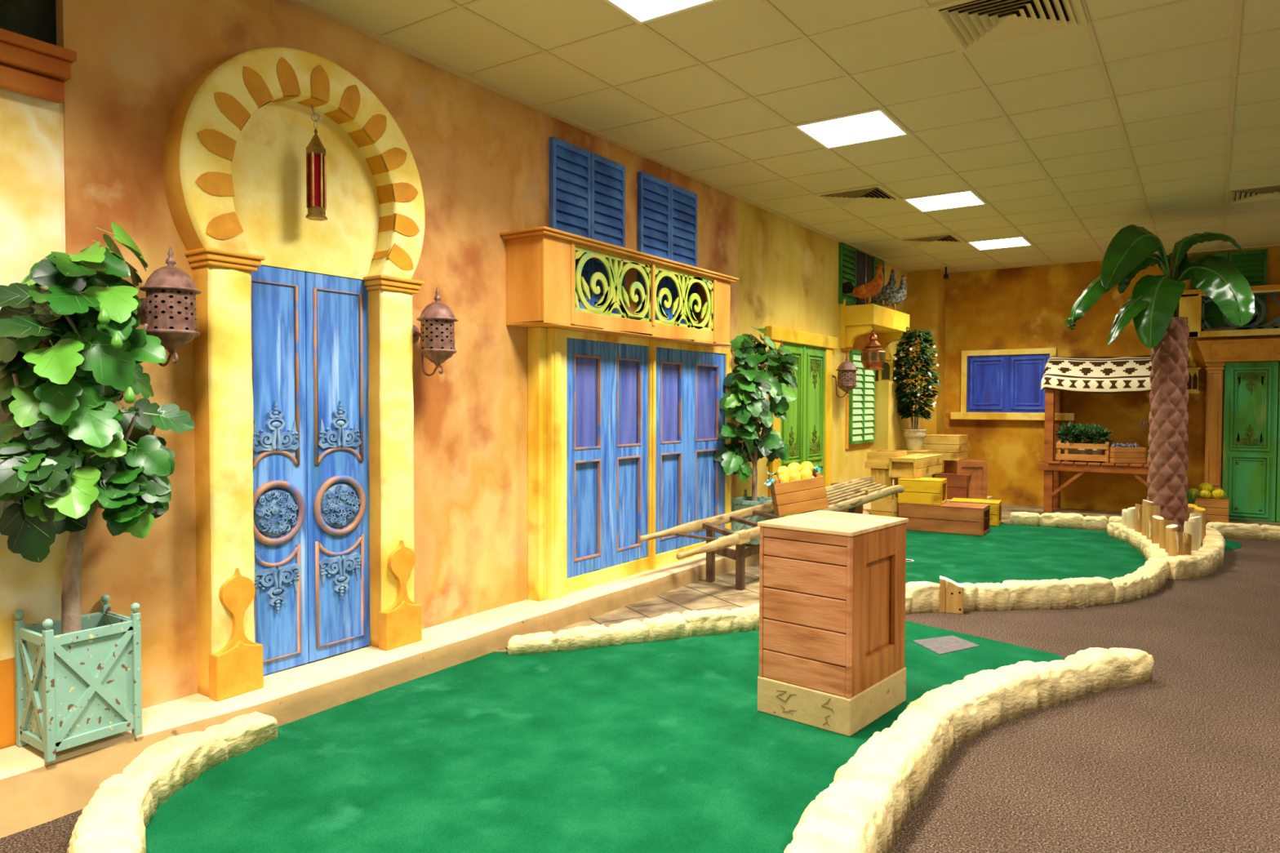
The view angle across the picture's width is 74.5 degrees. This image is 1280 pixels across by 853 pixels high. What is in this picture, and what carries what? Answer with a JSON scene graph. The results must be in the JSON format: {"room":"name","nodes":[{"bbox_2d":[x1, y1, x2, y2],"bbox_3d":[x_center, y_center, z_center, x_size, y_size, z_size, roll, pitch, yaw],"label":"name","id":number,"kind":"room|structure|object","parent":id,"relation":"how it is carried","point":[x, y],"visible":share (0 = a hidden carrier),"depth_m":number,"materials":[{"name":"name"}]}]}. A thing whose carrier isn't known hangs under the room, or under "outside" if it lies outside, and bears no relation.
{"room":"indoor miniature golf","nodes":[
{"label":"indoor miniature golf","id":0,"kind":"room"},
{"bbox_2d":[0,0,906,749],"bbox_3d":[-0.263,-0.404,5.987,0.120,3.210,15.000,1,2,34],"label":"wall","id":1,"kind":"structure","parent":0,"point":[91,159],"depth_m":4.37,"materials":[{"name":"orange paint"}]},
{"bbox_2d":[0,27,76,102],"bbox_3d":[-2.862,-1.243,1.924,0.100,0.175,2.795,1,2,34],"label":"crown molding","id":2,"kind":"structure","parent":1,"relation":"attached to","point":[29,66],"depth_m":2.97,"materials":[{"name":"brown wood"}]},
{"bbox_2d":[136,246,201,366],"bbox_3d":[-1.844,-0.464,3.268,0.302,0.460,0.206,1,2,34],"label":"lantern","id":3,"kind":"object","parent":1,"relation":"attached to","point":[167,311],"visible":0.95,"depth_m":3.18,"materials":[{"name":"orange metal"}]},
{"bbox_2d":[162,47,425,701],"bbox_3d":[-1.508,-0.285,3.892,0.169,2.810,1.250,1,2,34],"label":"arch surround","id":4,"kind":"object","parent":1,"relation":"attached to","point":[237,137],"visible":1,"depth_m":3.71,"materials":[{"name":"paint"}]},
{"bbox_2d":[250,265,370,675],"bbox_3d":[-1.549,0.195,3.950,0.053,1.833,0.674,1,2,34],"label":"door","id":5,"kind":"structure","parent":4,"relation":"attached to","point":[309,331],"depth_m":3.95,"materials":[{"name":"blue paint"}]},
{"bbox_2d":[306,103,327,221],"bbox_3d":[-1.468,-1.204,3.816,0.092,0.521,0.080,1,2,34],"label":"hanging lantern","id":6,"kind":"object","parent":4,"relation":"hanging from","point":[316,166],"visible":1,"depth_m":3.80,"materials":[{"name":"red metal"}]},
{"bbox_2d":[413,287,457,376],"bbox_3d":[-1.087,-0.493,4.386,0.302,0.460,0.206,1,2,34],"label":"lantern","id":7,"kind":"object","parent":1,"relation":"attached to","point":[437,334],"visible":1,"depth_m":4.30,"materials":[{"name":"orange metal"}]},
{"bbox_2d":[549,136,625,314],"bbox_3d":[-0.339,-1.262,5.702,0.045,1.180,0.800,1,2,34],"label":"louvered shutter","id":8,"kind":"object","parent":1,"relation":"attached to","point":[587,188],"visible":0.49,"depth_m":5.67,"materials":[{"name":"blue paint"}]},
{"bbox_2d":[499,226,738,346],"bbox_3d":[-0.019,-0.902,5.917,0.354,0.548,2.410,1,2,34],"label":"balcony","id":9,"kind":"object","parent":1,"relation":"attached to","point":[542,278],"visible":0.99,"depth_m":5.41,"materials":[{"name":"orange wood"}]},
{"bbox_2d":[527,326,732,601],"bbox_3d":[0.050,0.212,6.231,0.156,1.705,2.470,1,2,34],"label":"door frame","id":10,"kind":"structure","parent":1,"relation":"attached to","point":[548,579],"depth_m":5.26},
{"bbox_2d":[566,337,725,577],"bbox_3d":[0.090,0.183,6.303,0.090,1.552,2.151,1,2,34],"label":"door","id":11,"kind":"structure","parent":1,"relation":"in","point":[607,382],"depth_m":6.05,"materials":[{"name":"blue paint"}]},
{"bbox_2d":[637,171,697,324],"bbox_3d":[0.227,-1.288,6.538,0.045,1.190,0.820,1,2,34],"label":"louvered shutter","id":12,"kind":"object","parent":1,"relation":"attached to","point":[667,212],"visible":0.51,"depth_m":6.50,"materials":[{"name":"blue paint"}]},
{"bbox_2d":[764,325,837,497],"bbox_3d":[1.698,0.013,8.728,0.070,1.975,1.720,1,2,34],"label":"door frame","id":13,"kind":"structure","parent":1,"relation":"attached to","point":[776,334],"depth_m":9.15,"materials":[{"name":"yellow paint"}]},
{"bbox_2d":[780,342,825,516],"bbox_3d":[1.690,0.076,8.741,0.045,1.838,1.176,1,2,34],"label":"door","id":14,"kind":"structure","parent":1,"relation":"in","point":[803,430],"depth_m":8.79,"materials":[{"name":"green paint"}]},
{"bbox_2d":[832,354,857,397],"bbox_3d":[2.246,-0.559,9.296,0.318,0.483,0.238,1,2,34],"label":"lantern","id":15,"kind":"object","parent":1,"relation":"attached to","point":[846,371],"visible":0.99,"depth_m":9.20,"materials":[{"name":"orange metal"}]},
{"bbox_2d":[844,349,875,448],"bbox_3d":[2.666,-0.331,10.159,0.058,1.170,0.870,1,2,34],"label":"louvered shutter","id":16,"kind":"object","parent":1,"relation":"attached to","point":[860,405],"visible":0.84,"depth_m":10.10,"materials":[{"name":"green wood"}]},
{"bbox_2d":[838,243,884,306],"bbox_3d":[2.697,-1.757,10.180,0.038,0.680,1.520,1,2,34],"label":"window","id":17,"kind":"structure","parent":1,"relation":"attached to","point":[856,267],"depth_m":9.91,"materials":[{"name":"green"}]},
{"bbox_2d":[840,299,909,351],"bbox_3d":[2.838,-1.174,10.100,0.380,0.580,1.400,1,2,34],"label":"balcony","id":18,"kind":"object","parent":1,"relation":"attached to","point":[857,322],"visible":0.86,"depth_m":9.65,"materials":[{"name":"yellow paint"}]},
{"bbox_2d":[842,262,883,304],"bbox_3d":[2.522,-1.624,9.556,0.493,0.482,0.200,0,2,4],"label":"hen","id":19,"kind":"object","parent":18,"relation":"on","point":[872,288],"visible":1,"depth_m":9.51,"materials":[{"name":"orange"}]},
{"bbox_2d":[860,328,885,369],"bbox_3d":[2.682,-0.903,9.681,0.280,0.500,0.280,1,2,34],"label":"hanging lantern","id":20,"kind":"object","parent":18,"relation":"hanging from","point":[873,356],"visible":0.99,"depth_m":9.59,"materials":[{"name":"orange metal"}]},
{"bbox_2d":[857,268,897,306],"bbox_3d":[2.794,-1.629,9.966,0.483,0.472,0.196,1,2,14],"label":"hen","id":21,"kind":"object","parent":18,"relation":"on","point":[887,292],"visible":0.77,"depth_m":9.88,"materials":[{"name":"grey"}]},
{"bbox_2d":[870,274,907,310],"bbox_3d":[3.028,-1.627,10.286,0.463,0.452,0.188,0,2,9],"label":"hen","id":22,"kind":"object","parent":18,"relation":"on","point":[900,295],"visible":0.73,"depth_m":10.22,"materials":[{"name":"grey"}]},
{"bbox_2d":[0,504,1279,852],"bbox_3d":[2.822,1.301,4.243,9.000,0.108,15.500,1,2,34],"label":"floor","id":23,"kind":"structure","parent":0,"point":[1186,759],"depth_m":3.43,"materials":[{"name":"brown carpet"}]},
{"bbox_2d":[66,798,146,852],"bbox_3d":[-1.431,1.219,2.267,0.209,0.161,0.786,-1,2,-34],"label":"kerb","id":24,"kind":"object","parent":23,"relation":"on","point":[118,826],"visible":1,"depth_m":2.42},
{"bbox_2d":[87,711,278,827],"bbox_3d":[-1.643,1.207,3.030,0.259,0.142,0.918,0,2,7],"label":"kerb","id":25,"kind":"object","parent":23,"relation":"on","point":[164,767],"visible":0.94,"depth_m":2.99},
{"bbox_2d":[0,502,871,838],"bbox_3d":[0.459,1.114,6.624,0.413,0.144,12.200,1,2,34],"label":"step","id":26,"kind":"structure","parent":23,"relation":"on","point":[34,791],"depth_m":3.75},
{"bbox_2d":[13,594,142,762],"bbox_3d":[-2.034,0.894,3.054,0.264,0.488,0.314,1,2,34],"label":"planter","id":27,"kind":"object","parent":26,"relation":"on","point":[73,689],"visible":1,"depth_m":2.98,"materials":[{"name":"paint"}]},
{"bbox_2d":[0,222,195,634],"bbox_3d":[-1.971,0.036,2.991,0.400,1.566,0.645,1,2,30],"label":"fig tree","id":28,"kind":"object","parent":27,"relation":"in","point":[68,451],"visible":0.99,"depth_m":2.91,"materials":[{"name":"green plant"}]},
{"bbox_2d":[731,488,777,544],"bbox_3d":[0.995,0.798,7.364,0.354,0.458,0.354,1,2,34],"label":"planter","id":29,"kind":"object","parent":26,"relation":"on","point":[743,502],"visible":0.33,"depth_m":7.24,"materials":[{"name":"paint"}]},
{"bbox_2d":[713,326,799,501],"bbox_3d":[1.080,-0.066,7.377,0.494,1.588,1.204,1,2,37],"label":"fig tree","id":30,"kind":"object","parent":29,"relation":"in","point":[751,385],"visible":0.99,"depth_m":7.16,"materials":[{"name":"green plant"}]},
{"bbox_2d":[870,381,924,493],"bbox_3d":[3.418,0.178,11.086,0.282,1.515,1.455,1,2,34],"label":"pier","id":31,"kind":"object","parent":26,"relation":"on","point":[888,424],"visible":0.36,"depth_m":10.50,"materials":[{"name":"paint"}]},
{"bbox_2d":[878,342,894,381],"bbox_3d":[3.105,-0.819,10.604,0.182,0.500,0.182,1,2,22],"label":"lantern","id":32,"kind":"object","parent":31,"relation":"on","point":[886,375],"visible":0.72,"depth_m":10.55,"materials":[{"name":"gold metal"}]},
{"bbox_2d":[507,619,648,654],"bbox_3d":[-0.346,1.180,4.718,0.810,0.111,0.171,0,2,-19],"label":"kerb","id":33,"kind":"object","parent":23,"relation":"on","point":[633,631],"visible":1,"depth_m":4.66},
{"bbox_2d":[145,620,1064,852],"bbox_3d":[0.175,1.263,3.579,2.780,0.004,4.835,1,2,34],"label":"putting green","id":34,"kind":"object","parent":23,"relation":"on","point":[666,746],"visible":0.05,"depth_m":3.18,"materials":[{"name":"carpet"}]},
{"bbox_2d":[757,667,906,736],"bbox_3d":[0.868,1.179,3.784,0.447,0.155,0.560,1,2,41],"label":"stone plinth","id":35,"kind":"object","parent":34,"relation":"on","point":[833,713],"visible":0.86,"depth_m":3.58,"materials":[{"name":"stone"}]},
{"bbox_2d":[757,510,908,698],"bbox_3d":[0.868,0.761,3.772,0.451,0.686,0.561,1,2,41],"label":"wooden crate","id":36,"kind":"object","parent":35,"relation":"on","point":[832,584],"visible":1,"depth_m":3.59,"materials":[{"name":"brown wood"}]},
{"bbox_2d":[912,635,980,654],"bbox_3d":[1.728,1.231,4.746,0.331,0.004,0.268,0,2,-21],"label":"mat","id":37,"kind":"object","parent":34,"relation":"on","point":[942,645],"visible":1,"depth_m":4.75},
{"bbox_2d":[638,476,903,590],"bbox_3d":[1.336,0.854,7.135,0.478,0.622,3.907,1,2,39],"label":"hand barrow","id":38,"kind":"object","parent":23,"relation":"on","point":[713,545],"visible":0.7,"depth_m":6.39,"materials":[{"name":"brown wood"}]},
{"bbox_2d":[769,470,828,515],"bbox_3d":[1.296,0.542,6.891,0.443,0.355,0.270,0,2,0],"label":"box","id":39,"kind":"object","parent":38,"relation":"on","point":[807,495],"visible":0.95,"depth_m":6.76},
{"bbox_2d":[642,591,912,641],"bbox_3d":[0.894,1.155,5.205,1.860,0.139,0.180,-1,2,-22],"label":"kerb","id":40,"kind":"object","parent":23,"relation":"on","point":[674,625],"visible":0.36,"depth_m":4.95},
{"bbox_2d":[827,482,863,514],"bbox_3d":[2.196,0.866,9.017,0.380,0.500,0.380,1,2,34],"label":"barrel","id":41,"kind":"object","parent":23,"relation":"on","point":[859,509],"visible":0.09,"depth_m":8.87,"materials":[{"name":"brown wood"}]},
{"bbox_2d":[783,727,934,852],"bbox_3d":[0.522,1.208,2.296,0.261,0.189,1.917,1,2,28],"label":"kerb","id":42,"kind":"object","parent":23,"relation":"on","point":[868,802],"visible":1,"depth_m":2.61,"materials":[{"name":"stone"}]},
{"bbox_2d":[871,497,898,517],"bbox_3d":[2.838,0.945,9.604,0.300,0.310,0.400,1,2,32],"label":"wooden crate","id":43,"kind":"object","parent":23,"relation":"on","point":[883,506],"visible":0.39,"depth_m":9.43,"materials":[{"name":"wood"}]},
{"bbox_2d":[871,468,900,497],"bbox_3d":[2.825,0.628,9.609,0.280,0.322,0.392,1,2,32],"label":"wooden crate","id":44,"kind":"object","parent":43,"relation":"on","point":[880,476],"visible":0.51,"depth_m":9.44,"materials":[{"name":"wood"}]},
{"bbox_2d":[864,449,906,468],"bbox_3d":[2.816,0.373,9.608,0.370,0.187,0.454,1,2,32],"label":"wooden crate","id":45,"kind":"object","parent":44,"relation":"on","point":[876,459],"visible":0.71,"depth_m":9.46,"materials":[{"name":"wood"}]},
{"bbox_2d":[899,448,932,477],"bbox_3d":[3.450,0.687,10.579,0.340,0.775,0.360,1,2,34],"label":"wooden crate","id":46,"kind":"object","parent":23,"relation":"on","point":[922,451],"visible":0.16,"depth_m":10.43,"materials":[{"name":"wood"}]},
{"bbox_2d":[891,326,941,450],"bbox_3d":[3.444,-0.473,10.558,0.638,1.545,0.639,0,2,-3],"label":"potted tree","id":47,"kind":"object","parent":46,"relation":"on","point":[914,437],"visible":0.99,"depth_m":10.48,"materials":[{"name":"green plant"}]},
{"bbox_2d":[939,575,963,613],"bbox_3d":[2.048,1.107,5.536,0.146,0.223,0.101,1,2,20],"label":"wooden board","id":48,"kind":"object","parent":23,"relation":"on","point":[951,593],"visible":1,"depth_m":5.49,"materials":[{"name":"beige"}]},
{"bbox_2d":[946,495,992,502],"bbox_3d":[4.137,0.995,11.015,0.740,0.142,0.800,1,2,34],"label":"step","id":49,"kind":"structure","parent":23,"relation":"on","point":[988,497],"depth_m":10.98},
{"bbox_2d":[934,471,971,499],"bbox_3d":[4.048,0.766,10.854,0.420,0.322,0.300,1,2,34],"label":"wooden crate","id":50,"kind":"object","parent":49,"relation":"on","point":[961,480],"visible":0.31,"depth_m":10.69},
{"bbox_2d":[943,459,987,499],"bbox_3d":[4.215,0.682,10.915,0.400,0.487,0.394,0,2,-4],"label":"wooden crate","id":51,"kind":"object","parent":49,"relation":"on","point":[978,469],"visible":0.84,"depth_m":10.73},
{"bbox_2d":[923,434,968,461],"bbox_3d":[4.017,0.271,11.066,0.450,0.320,0.500,1,2,34],"label":"wooden crate","id":52,"kind":"object","parent":51,"relation":"on","point":[951,446],"visible":0.81,"depth_m":10.86,"materials":[{"name":"wood"}]},
{"bbox_2d":[889,660,1061,775],"bbox_3d":[1.401,1.183,3.554,1.217,0.174,0.277,-1,2,-41],"label":"kerb","id":53,"kind":"object","parent":23,"relation":"on","point":[949,716],"visible":0.96,"depth_m":3.54,"materials":[{"name":"stone"}]},
{"bbox_2d":[905,577,1114,613],"bbox_3d":[2.505,1.123,5.664,1.516,0.184,0.223,0,2,-11],"label":"kerb","id":54,"kind":"object","parent":23,"relation":"on","point":[1083,592],"visible":0.91,"depth_m":5.59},
{"bbox_2d":[905,523,1145,584],"bbox_3d":[3.371,1.155,7.818,2.500,0.004,5.560,1,2,34],"label":"putting green","id":55,"kind":"object","parent":23,"relation":"on","point":[1007,552],"visible":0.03,"depth_m":7.57,"materials":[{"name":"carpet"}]},
{"bbox_2d":[897,502,990,536],"bbox_3d":[3.275,0.975,9.075,0.866,0.287,0.420,1,2,31],"label":"wooden crate","id":56,"kind":"object","parent":55,"relation":"on","point":[953,517],"visible":0.81,"depth_m":8.90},
{"bbox_2d":[897,477,946,505],"bbox_3d":[3.071,0.698,9.155,0.458,0.262,0.340,1,2,28],"label":"wooden crate","id":57,"kind":"object","parent":56,"relation":"on","point":[922,491],"visible":0.85,"depth_m":9.02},
{"bbox_2d":[888,453,942,478],"bbox_3d":[3.163,0.445,9.631,0.302,0.217,1.000,1,2,35],"label":"wooden crate","id":58,"kind":"object","parent":57,"relation":"on","point":[917,465],"visible":1,"depth_m":9.30,"materials":[{"name":"wood"}]},
{"bbox_2d":[949,497,1001,526],"bbox_3d":[3.850,0.976,9.659,0.523,0.257,0.340,1,2,28],"label":"wooden crate","id":59,"kind":"object","parent":55,"relation":"on","point":[995,504],"visible":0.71,"depth_m":9.48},
{"bbox_2d":[1009,511,1107,531],"bbox_3d":[4.638,1.038,9.346,0.968,0.165,0.174,1,2,26],"label":"kerb","id":60,"kind":"object","parent":23,"relation":"on","point":[1071,521],"visible":1,"depth_m":9.27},
{"bbox_2d":[1038,355,1151,512],"bbox_3d":[5.827,0.093,10.416,1.540,1.985,0.640,1,2,34],"label":"market stall","id":61,"kind":"object","parent":23,"relation":"on","point":[1096,375],"visible":0.73,"depth_m":10.42,"materials":[{"name":"brown wood"}]},
{"bbox_2d":[1055,440,1111,462],"bbox_3d":[5.534,0.309,10.507,0.580,0.255,0.294,1,2,34],"label":"crate","id":62,"kind":"object","parent":61,"relation":"on","point":[1060,456],"visible":0.86,"depth_m":10.40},
{"bbox_2d":[1054,421,1082,453],"bbox_3d":[5.399,0.167,10.571,0.358,0.475,0.334,1,2,34],"label":"potted herb","id":63,"kind":"object","parent":62,"relation":"on","point":[1064,430],"visible":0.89,"depth_m":10.55,"materials":[{"name":"green plant"}]},
{"bbox_2d":[1069,422,1098,454],"bbox_3d":[5.531,0.174,10.489,0.356,0.466,0.327,1,2,34],"label":"potted herb","id":64,"kind":"object","parent":62,"relation":"on","point":[1080,428],"visible":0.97,"depth_m":10.46,"materials":[{"name":"green plant"}]},
{"bbox_2d":[1080,423,1114,454],"bbox_3d":[5.649,0.183,10.419,0.323,0.452,0.351,-1,2,-32],"label":"potted herb","id":65,"kind":"object","parent":62,"relation":"in","point":[1097,429],"visible":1,"depth_m":10.37,"materials":[{"name":"green plant"}]},
{"bbox_2d":[1100,447,1146,462],"bbox_3d":[5.915,0.345,10.347,0.400,0.190,0.360,0,2,-1],"label":"box","id":66,"kind":"object","parent":61,"relation":"on","point":[1117,455],"visible":0.73,"depth_m":10.17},
{"bbox_2d":[1036,647,1154,702],"bbox_3d":[2.193,1.172,4.072,0.712,0.172,0.184,-1,2,-26],"label":"kerb","id":67,"kind":"object","parent":23,"relation":"on","point":[1091,669],"visible":0.96,"depth_m":4.02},
{"bbox_2d":[1106,522,1151,555],"bbox_3d":[4.782,1.075,8.117,0.215,0.157,1.278,1,2,15],"label":"kerb","id":68,"kind":"object","parent":23,"relation":"on","point":[1117,531],"visible":0.56,"depth_m":8.22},
{"bbox_2d":[1126,506,1134,528],"bbox_3d":[4.845,0.920,8.287,0.095,0.259,0.096,0,2,-4],"label":"log","id":69,"kind":"object","parent":68,"relation":"on","point":[1131,511],"visible":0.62,"depth_m":8.26,"materials":[{"name":"beige"}]},
{"bbox_2d":[1134,503,1142,533],"bbox_3d":[4.786,0.897,8.061,0.083,0.316,0.085,2,2,43],"label":"log","id":70,"kind":"object","parent":68,"relation":"on","point":[1138,508],"visible":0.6,"depth_m":8.03,"materials":[{"name":"beige"}]},
{"bbox_2d":[1110,560,1167,603],"bbox_3d":[3.672,1.129,6.189,1.145,0.149,0.221,-1,2,-43],"label":"kerb","id":71,"kind":"object","parent":23,"relation":"on","point":[1148,578],"visible":0.94,"depth_m":6.00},
{"bbox_2d":[1143,540,1169,579],"bbox_3d":[4.335,1.101,7.050,0.181,0.161,1.061,1,2,29],"label":"kerb","id":72,"kind":"object","parent":23,"relation":"on","point":[1152,552],"visible":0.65,"depth_m":6.89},
{"bbox_2d":[1162,525,1225,580],"bbox_3d":[4.949,1.086,7.439,0.361,0.172,2.365,1,2,38],"label":"kerb","id":73,"kind":"object","parent":23,"relation":"on","point":[1202,562],"visible":0.87,"depth_m":6.73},
{"bbox_2d":[1186,495,1229,522],"bbox_3d":[6.659,0.970,9.892,0.420,0.260,0.300,1,2,33],"label":"box","id":74,"kind":"object","parent":23,"relation":"on","point":[1216,510],"visible":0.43,"depth_m":9.73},
{"bbox_2d":[1205,521,1279,542],"bbox_3d":[6.499,1.067,8.413,1.402,0.165,0.171,1,2,27],"label":"kerb","id":75,"kind":"object","parent":23,"relation":"on","point":[1228,531],"visible":0.94,"depth_m":8.51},
{"bbox_3d":[4.736,1.115,7.683,0.650,0.100,2.150,1,2,34],"label":"soil","id":76,"kind":"object","parent":23,"relation":"on","visible":0},
{"bbox_2d":[1141,499,1154,535],"bbox_3d":[4.726,0.872,7.836,0.097,0.378,0.097,-1,2,-38],"label":"log","id":77,"kind":"object","parent":76,"relation":"on","point":[1144,503],"visible":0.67,"depth_m":7.81,"materials":[{"name":"beige"}]},
{"bbox_2d":[1146,505,1160,540],"bbox_3d":[4.638,0.887,7.605,0.104,0.360,0.107,0,2,-14],"label":"log","id":78,"kind":"object","parent":76,"relation":"on","point":[1153,510],"visible":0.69,"depth_m":7.58,"materials":[{"name":"beige"}]},
{"bbox_2d":[1151,515,1164,543],"bbox_3d":[4.541,0.929,7.381,0.094,0.288,0.092,1,2,34],"label":"log","id":79,"kind":"object","parent":76,"relation":"on","point":[1155,519],"visible":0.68,"depth_m":7.36,"materials":[{"name":"beige"}]},
{"bbox_2d":[1064,224,1254,533],"bbox_3d":[5.003,-0.446,8.149,1.865,2.998,0.817,0,2,10],"label":"palm tree","id":80,"kind":"object","parent":76,"relation":"on","point":[1153,306],"visible":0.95,"depth_m":7.94,"materials":[{"name":"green plant"}]},
{"bbox_2d":[1159,520,1173,548],"bbox_3d":[4.464,0.933,7.145,0.099,0.293,0.101,1,2,34],"label":"log","id":81,"kind":"object","parent":76,"relation":"on","point":[1162,523],"visible":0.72,"depth_m":7.12,"materials":[{"name":"beige"}]},
{"bbox_2d":[1164,524,1177,553],"bbox_3d":[4.380,0.947,6.936,0.090,0.276,0.091,-1,2,-43],"label":"log","id":82,"kind":"object","parent":76,"relation":"on","point":[1173,527],"visible":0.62,"depth_m":6.92,"materials":[{"name":"beige"}]},
{"bbox_2d":[1168,531,1182,556],"bbox_3d":[4.297,0.963,6.751,0.095,0.253,0.097,1,2,31],"label":"log","id":83,"kind":"object","parent":76,"relation":"on","point":[1175,538],"visible":0.83,"depth_m":6.71,"materials":[{"name":"beige"}]},
{"bbox_2d":[1182,532,1191,555],"bbox_3d":[4.434,0.973,6.827,0.065,0.231,0.065,1,2,22],"label":"log","id":84,"kind":"object","parent":76,"relation":"on","point":[1187,538],"visible":0.74,"depth_m":6.80,"materials":[{"name":"beige"}]},
{"bbox_2d":[1183,520,1198,551],"bbox_3d":[4.578,0.934,6.995,0.102,0.299,0.104,1,2,30],"label":"log","id":85,"kind":"object","parent":76,"relation":"on","point":[1189,527],"visible":0.69,"depth_m":6.95,"materials":[{"name":"beige"}]},
{"bbox_2d":[1193,506,1205,542],"bbox_3d":[5.159,0.905,7.760,0.096,0.319,0.096,0,2,-18],"label":"log","id":86,"kind":"object","parent":76,"relation":"on","point":[1197,509],"visible":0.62,"depth_m":7.71,"materials":[{"name":"yellow paint"}]},
{"bbox_2d":[285,0,1279,273],"bbox_3d":[3.193,-1.966,3.908,8.120,0.062,15.500,1,2,34],"label":"ceiling","id":87,"kind":"structure","parent":0,"point":[1144,113],"depth_m":5.09,"materials":[{"name":"tile"}]},
{"bbox_2d":[603,0,719,24],"bbox_3d":[0.079,-1.940,3.662,0.596,0.012,0.596,1,2,34],"label":"recessed light","id":88,"kind":"object","parent":87,"relation":"in","point":[642,11],"visible":1,"depth_m":3.91,"materials":[{"name":"beige"}]},
{"bbox_2d":[611,0,706,20],"bbox_3d":[0.079,-1.942,3.662,0.552,0.004,0.552,1,2,34],"label":"diffuser","id":89,"kind":"object","parent":88,"relation":"attached to","point":[637,10],"depth_m":3.91,"materials":[{"name":"white"}]},
{"bbox_2d":[792,108,910,149],"bbox_3d":[1.424,-1.991,5.649,0.596,0.012,0.596,1,2,34],"label":"recessed light","id":90,"kind":"object","parent":87,"relation":"in","point":[873,125],"visible":1,"depth_m":5.63,"materials":[{"name":"beige"}]},
{"bbox_2d":[813,184,902,208],"bbox_3d":[1.936,-2.034,7.475,0.600,0.024,0.600,1,2,34],"label":"ceiling vent","id":91,"kind":"object","parent":87,"relation":"in","point":[873,194],"visible":1,"depth_m":7.45,"materials":[{"name":"metal"}]},
{"bbox_2d":[897,232,966,248],"bbox_3d":[3.282,-2.085,9.462,0.600,0.024,0.600,1,2,34],"label":"ceiling vent","id":92,"kind":"object","parent":87,"relation":"in","point":[945,238],"visible":1,"depth_m":9.43,"materials":[{"name":"metal"}]},
{"bbox_2d":[902,190,987,212],"bbox_3d":[2.770,-2.041,7.636,0.596,0.014,0.596,1,2,34],"label":"recessed light","id":93,"kind":"object","parent":87,"relation":"in","point":[966,197],"visible":1,"depth_m":7.63,"materials":[{"name":"beige"}]},
{"bbox_2d":[966,235,1032,250],"bbox_3d":[4.115,-2.093,9.622,0.596,0.012,0.596,1,2,34],"label":"recessed light","id":94,"kind":"object","parent":87,"relation":"in","point":[1014,242],"visible":1,"depth_m":9.64,"materials":[{"name":"beige"}]},
{"bbox_2d":[926,0,1088,53],"bbox_3d":[1.745,-1.940,3.983,0.600,0.024,0.600,1,2,34],"label":"ceiling vent","id":95,"kind":"object","parent":87,"relation":"in","point":[969,25],"visible":1,"depth_m":4.01,"materials":[{"name":"metal"}]},
{"bbox_2d":[1224,183,1279,204],"bbox_3d":[5.430,-2.022,7.285,0.600,0.024,0.600,1,2,34],"label":"ceiling vent","id":96,"kind":"object","parent":87,"relation":"in","point":[1268,192],"visible":1,"depth_m":7.32,"materials":[{"name":"metal"}]},
{"bbox_2d":[905,431,925,450],"bbox_3d":[3.448,0.184,10.579,0.260,0.230,0.260,1,2,34],"label":"pot","id":97,"kind":"object","parent":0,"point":[914,440],"depth_m":10.49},
{"bbox_2d":[906,269,945,477],"bbox_3d":[3.996,-0.553,11.796,0.420,3.210,0.400,1,2,34],"label":"pier","id":98,"kind":"object","parent":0,"point":[926,289],"visible":0.36,"depth_m":11.60,"materials":[{"name":"paint"}]},
{"bbox_2d":[943,245,1279,521],"bbox_3d":[6.817,-0.504,10.201,7.120,3.210,0.120,1,2,34],"label":"wall","id":99,"kind":"structure","parent":0,"point":[1021,307],"depth_m":11.02,"materials":[{"name":"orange paint"}]},
{"bbox_2d":[950,347,1075,420],"bbox_3d":[4.983,-0.562,11.309,1.540,0.950,0.100,1,2,34],"label":"window","id":100,"kind":"structure","parent":99,"relation":"in","point":[1005,384],"depth_m":11.35,"materials":[{"name":"blue paint"}]},
{"bbox_2d":[966,355,1005,412],"bbox_3d":[4.744,-0.581,11.512,0.515,0.775,0.030,1,2,34],"label":"shutter","id":101,"kind":"object","parent":100,"relation":"attached to","point":[985,374],"depth_m":11.50,"materials":[{"name":"blue paint"}]},
{"bbox_2d":[1008,353,1049,413],"bbox_3d":[5.179,-0.572,11.218,0.515,0.775,0.030,1,2,34],"label":"shutter","id":102,"kind":"object","parent":100,"relation":"attached to","point":[1026,371],"depth_m":11.21,"materials":[{"name":"blue paint"}]},
{"bbox_2d":[1190,248,1267,327],"bbox_3d":[6.965,-1.628,9.977,0.740,0.870,0.038,1,2,34],"label":"louvered shutter","id":103,"kind":"object","parent":99,"relation":"attached to","point":[1252,264],"visible":0.45,"depth_m":9.87,"materials":[{"name":"green"}]},
{"bbox_2d":[1178,284,1279,338],"bbox_3d":[7.307,-1.325,9.607,2.260,0.564,0.280,1,2,34],"label":"balcony","id":104,"kind":"object","parent":99,"relation":"attached to","point":[1190,301],"visible":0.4,"depth_m":9.85,"materials":[{"name":"wood"}]},
{"bbox_2d":[1186,339,1200,393],"bbox_3d":[6.579,-0.718,10.067,0.164,0.644,0.164,1,2,14],"label":"hanging lantern","id":105,"kind":"object","parent":104,"relation":"hanging from","point":[1192,388],"visible":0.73,"depth_m":10.01,"materials":[{"name":"gold metal"}]},
{"bbox_2d":[1196,337,1279,497],"bbox_3d":[7.333,0.046,9.678,1.595,2.120,0.190,1,2,34],"label":"door surround","id":106,"kind":"object","parent":99,"relation":"attached to","point":[1215,353],"visible":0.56,"depth_m":9.99,"materials":[{"name":"orange wood"}]},
{"bbox_2d":[1222,361,1279,522],"bbox_3d":[7.362,0.177,9.724,1.030,1.853,0.088,1,2,34],"label":"door","id":107,"kind":"structure","parent":106,"relation":"attached to","point":[1251,393],"depth_m":9.84,"materials":[{"name":"paint"}]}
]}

